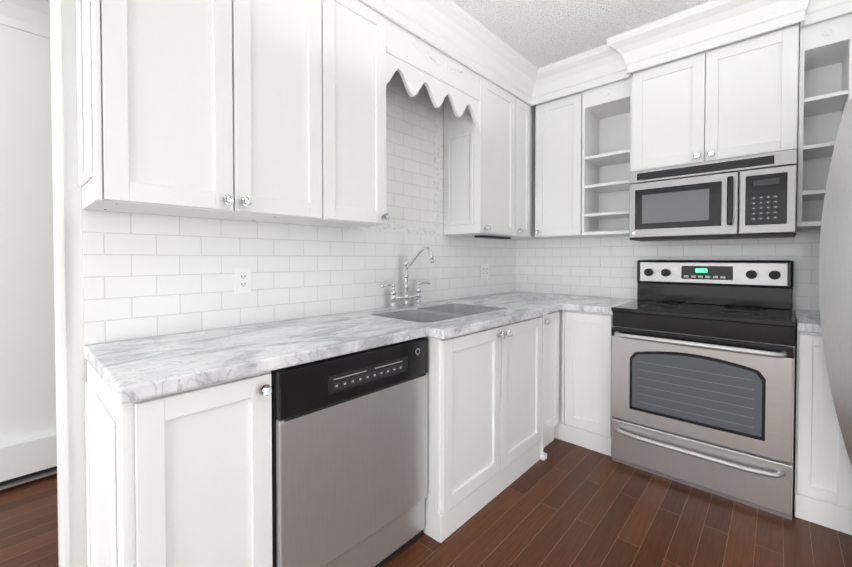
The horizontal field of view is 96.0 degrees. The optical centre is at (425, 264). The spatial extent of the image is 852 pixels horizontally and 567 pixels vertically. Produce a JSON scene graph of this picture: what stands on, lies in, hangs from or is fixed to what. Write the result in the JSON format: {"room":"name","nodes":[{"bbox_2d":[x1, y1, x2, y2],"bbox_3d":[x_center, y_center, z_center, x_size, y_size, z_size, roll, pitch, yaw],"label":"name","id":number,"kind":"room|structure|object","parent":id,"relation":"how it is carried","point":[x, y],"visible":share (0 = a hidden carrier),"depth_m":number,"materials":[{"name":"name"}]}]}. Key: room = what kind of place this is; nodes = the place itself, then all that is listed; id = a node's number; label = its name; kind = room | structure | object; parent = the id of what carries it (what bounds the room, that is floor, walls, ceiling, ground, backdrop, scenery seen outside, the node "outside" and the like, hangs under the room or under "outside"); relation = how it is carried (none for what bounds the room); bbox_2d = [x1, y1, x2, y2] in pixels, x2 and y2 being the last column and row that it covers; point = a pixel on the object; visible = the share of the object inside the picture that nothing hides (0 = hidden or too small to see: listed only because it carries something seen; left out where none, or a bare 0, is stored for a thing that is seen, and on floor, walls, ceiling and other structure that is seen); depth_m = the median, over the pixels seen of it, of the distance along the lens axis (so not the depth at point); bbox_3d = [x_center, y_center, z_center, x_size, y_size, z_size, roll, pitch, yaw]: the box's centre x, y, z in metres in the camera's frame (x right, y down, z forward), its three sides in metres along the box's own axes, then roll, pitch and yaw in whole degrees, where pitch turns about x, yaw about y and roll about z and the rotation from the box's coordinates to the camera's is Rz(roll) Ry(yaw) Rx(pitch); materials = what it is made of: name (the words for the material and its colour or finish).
{"room":"kitchen","nodes":[
{"label":"kitchen","id":0,"kind":"room"},
{"bbox_2d":[0,24,55,444],"bbox_3d":[-2.255,-0.118,2.026,0.100,2.580,6.200,1,1,43],"label":"wall","id":1,"kind":"structure","parent":0,"point":[27,366],"depth_m":2.06,"materials":[{"name":"white paint"}]},
{"bbox_2d":[0,0,49,38],"bbox_3d":[-2.185,-1.327,1.942,0.090,0.160,6.180,1,1,43],"label":"crown molding","id":2,"kind":"structure","parent":1,"relation":"attached to","point":[31,16],"depth_m":2.03,"materials":[{"name":"white paint"}]},
{"bbox_2d":[0,431,56,490],"bbox_3d":[-2.196,1.055,1.990,0.060,0.235,5.600,1,1,43],"label":"baseboard heater","id":3,"kind":"object","parent":1,"relation":"attached to","point":[27,460],"visible":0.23,"depth_m":2.04,"materials":[{"name":"white paint"}]},
{"bbox_2d":[50,0,86,566],"bbox_3d":[-0.247,-0.124,2.380,0.147,2.580,2.960,1,1,43],"label":"wall","id":4,"kind":"structure","parent":0,"point":[71,370],"depth_m":1.27,"materials":[{"name":"white paint"}]},
{"bbox_2d":[76,0,388,227],"bbox_3d":[-0.661,-0.715,1.554,0.351,1.051,1.098,1,1,43],"label":"upper cabinet","id":5,"kind":"object","parent":4,"relation":"attached to","point":[271,111],"visible":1,"depth_m":1.35,"materials":[{"name":"white paint"}]},
{"bbox_2d":[81,71,515,360],"bbox_3d":[-0.178,-0.483,2.353,0.008,1.580,2.898,1,1,43],"label":"wall tile","id":6,"kind":"structure","parent":4,"relation":"attached to","point":[148,275],"depth_m":1.82,"materials":[{"name":"white tile"}]},
{"bbox_2d":[235,267,250,293],"bbox_3d":[-0.799,0.068,1.674,0.007,0.116,0.070,1,1,43],"label":"electrical outlet","id":7,"kind":"object","parent":6,"relation":"attached to","point":[242,280],"visible":1,"depth_m":1.67,"materials":[{"name":"white plastic"}]},
{"bbox_2d":[480,264,488,278],"bbox_3d":[0.470,0.051,3.054,0.007,0.116,0.120,1,1,43],"label":"double electrical outlet","id":8,"kind":"object","parent":6,"relation":"attached to","point":[484,270],"visible":1,"depth_m":3.04,"materials":[{"name":"white plastic"}]},
{"bbox_2d":[341,111,438,235],"bbox_3d":[-0.181,-0.614,2.338,0.004,0.838,0.800,1,1,43],"label":"wall tile","id":9,"kind":"structure","parent":4,"relation":"attached to","point":[394,228],"depth_m":2.59,"materials":[{"name":"white tile"}]},
{"bbox_2d":[444,75,546,239],"bbox_3d":[0.586,-0.730,2.910,0.351,1.064,1.015,1,1,43],"label":"upper cabinet","id":10,"kind":"object","parent":4,"relation":"attached to","point":[489,175],"visible":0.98,"depth_m":2.62,"materials":[{"name":"white paint"}]},
{"bbox_2d":[384,16,479,125],"bbox_3d":[0.066,-1.071,2.168,0.038,0.358,0.794,1,1,43],"label":"valance","id":11,"kind":"object","parent":10,"relation":"attached to","point":[415,61],"visible":0.96,"depth_m":2.11,"materials":[{"name":"white paint"}]},
{"bbox_2d":[45,0,710,67],"bbox_3d":[-0.175,-1.407,0.092,5.750,0.060,6.400,1,1,43],"label":"ceiling","id":12,"kind":"structure","parent":0,"point":[539,33],"depth_m":2.21,"materials":[{"name":"white paint"}]},
{"bbox_2d":[359,0,542,105],"bbox_3d":[-0.013,-1.303,1.966,0.112,0.208,2.535,1,1,43],"label":"crown molding","id":13,"kind":"structure","parent":12,"relation":"attached to","point":[453,30],"depth_m":2.23,"materials":[{"name":"white paint"}]},
{"bbox_2d":[535,0,851,102],"bbox_3d":[1.414,-1.308,2.258,1.578,0.208,0.172,1,1,43],"label":"crown molding","id":14,"kind":"structure","parent":12,"relation":"attached to","point":[711,24],"depth_m":2.20,"materials":[{"name":"white paint"}]},
{"bbox_2d":[0,438,851,566],"bbox_3d":[-0.175,1.233,0.135,5.750,0.060,6.400,1,1,43],"label":"floor","id":15,"kind":"structure","parent":0,"point":[565,504],"depth_m":1.71,"materials":[{"name":"brown wood"}]},
{"bbox_2d":[85,361,272,566],"bbox_3d":[-0.793,0.750,1.218,0.643,0.870,0.377,1,1,43],"label":"base cabinet","id":16,"kind":"object","parent":15,"relation":"on","point":[182,478],"visible":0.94,"depth_m":1.03,"materials":[{"name":"white paint"}]},
{"bbox_2d":[271,337,427,566],"bbox_3d":[-0.434,0.746,1.606,0.608,0.866,0.673,1,1,43],"label":"dishwasher","id":17,"kind":"object","parent":15,"relation":"on","point":[349,459],"visible":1,"depth_m":1.35,"materials":[{"name":"silver metal"}]},
{"bbox_2d":[424,315,546,542],"bbox_3d":[0.155,0.735,2.182,0.733,0.870,0.963,1,1,43],"label":"base cabinet","id":18,"kind":"object","parent":15,"relation":"on","point":[485,416],"visible":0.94,"depth_m":1.83,"materials":[{"name":"white paint"}]},
{"bbox_2d":[84,292,636,403],"bbox_3d":[0.190,0.280,2.018,0.997,0.040,2.889,1,1,43],"label":"countertop","id":19,"kind":"structure","parent":18,"relation":"on","point":[127,371],"depth_m":1.35,"materials":[{"name":"stone"}]},
{"bbox_2d":[380,247,433,308],"bbox_3d":[-0.050,0.075,2.249,0.249,0.361,0.419,1,1,43],"label":"faucet","id":20,"kind":"object","parent":19,"relation":"on","point":[406,297],"visible":1,"depth_m":2.30,"materials":[{"name":"silver metal"}]},
{"bbox_2d":[373,303,506,322],"bbox_3d":[0.097,0.384,2.154,0.460,0.240,0.780,1,1,43],"label":"sink","id":21,"kind":"object","parent":19,"relation":"in","point":[436,313],"visible":0.19,"depth_m":2.25,"materials":[{"name":"silver metal"}]},
{"bbox_2d":[543,311,558,447],"bbox_3d":[0.555,0.727,2.634,0.711,0.870,0.271,1,1,43],"label":"base cabinet","id":22,"kind":"object","parent":15,"relation":"on","point":[551,370],"visible":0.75,"depth_m":2.46,"materials":[{"name":"white paint"}]},
{"bbox_2d":[554,310,612,455],"bbox_3d":[1.187,0.727,2.663,0.389,0.870,0.601,1,1,43],"label":"base cabinet","id":23,"kind":"object","parent":15,"relation":"on","point":[585,357],"visible":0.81,"depth_m":2.43,"materials":[{"name":"white paint"}]},
{"bbox_2d":[611,260,795,519],"bbox_3d":[1.572,0.572,2.207,0.786,1.195,0.719,1,1,43],"label":"stove","id":24,"kind":"object","parent":15,"relation":"on","point":[702,373],"visible":1,"depth_m":2.01,"materials":[{"name":"silver metal"}]},
{"bbox_2d":[793,327,851,534],"bbox_3d":[1.982,0.739,1.931,0.185,0.870,0.601,1,1,43],"label":"base cabinet","id":25,"kind":"object","parent":15,"relation":"on","point":[822,481],"visible":0.71,"depth_m":1.73,"materials":[{"name":"white paint"}]},
{"bbox_2d":[793,310,821,333],"bbox_3d":[1.975,0.282,1.914,0.192,0.040,0.625,1,1,43],"label":"countertop","id":26,"kind":"structure","parent":25,"relation":"on","point":[808,321],"depth_m":1.81,"materials":[{"name":"stone"}]},
{"bbox_2d":[819,99,851,465],"bbox_3d":[2.243,0.251,1.489,1.042,1.860,0.850,1,1,43],"label":"fridge","id":27,"kind":"object","parent":15,"relation":"on","point":[835,275],"visible":1,"depth_m":1.56,"materials":[{"name":"silver metal"}]},
{"bbox_3d":[1.956,-0.124,2.432,5.750,2.580,0.100,1,1,43],"label":"wall","id":28,"kind":"structure","parent":0,"visible":0},
{"bbox_2d":[535,91,591,238],"bbox_3d":[1.058,-0.738,2.927,0.356,1.050,0.351,1,1,43],"label":"upper cabinet","id":29,"kind":"object","parent":28,"relation":"attached to","point":[558,172],"visible":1,"depth_m":2.83,"materials":[{"name":"white paint"}]},
{"bbox_2d":[581,77,631,236],"bbox_3d":[1.324,-0.734,2.708,0.327,1.050,0.314,1,1,43],"label":"shelf unit","id":30,"kind":"object","parent":28,"relation":"attached to","point":[606,139],"visible":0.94,"depth_m":2.77,"materials":[{"name":"white paint"}]},
{"bbox_2d":[516,229,820,310],"bbox_3d":[1.544,-0.489,2.733,2.012,1.580,0.008,1,1,43],"label":"wall tile","id":31,"kind":"structure","parent":28,"relation":"attached to","point":[597,266],"depth_m":2.82,"materials":[{"name":"white tile"}]},
{"bbox_2d":[632,23,798,171],"bbox_3d":[1.695,-0.919,2.298,0.762,0.666,0.411,1,1,43],"label":"upper cabinet","id":32,"kind":"object","parent":28,"relation":"attached to","point":[735,99],"visible":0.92,"depth_m":2.14,"materials":[{"name":"white paint"}]},
{"bbox_2d":[629,149,797,240],"bbox_3d":[1.683,-0.369,2.294,0.762,0.427,0.446,1,1,43],"label":"over-the-range microwave","id":33,"kind":"object","parent":32,"relation":"attached to","point":[749,197],"visible":1,"depth_m":2.12,"materials":[{"name":"silver metal"}]},
{"bbox_2d":[796,13,851,229],"bbox_3d":[2.082,-0.723,2.012,0.190,1.050,0.314,1,1,43],"label":"shelf unit","id":34,"kind":"object","parent":28,"relation":"attached to","point":[825,75],"visible":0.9,"depth_m":2.02,"materials":[{"name":"white paint"}]}
]}

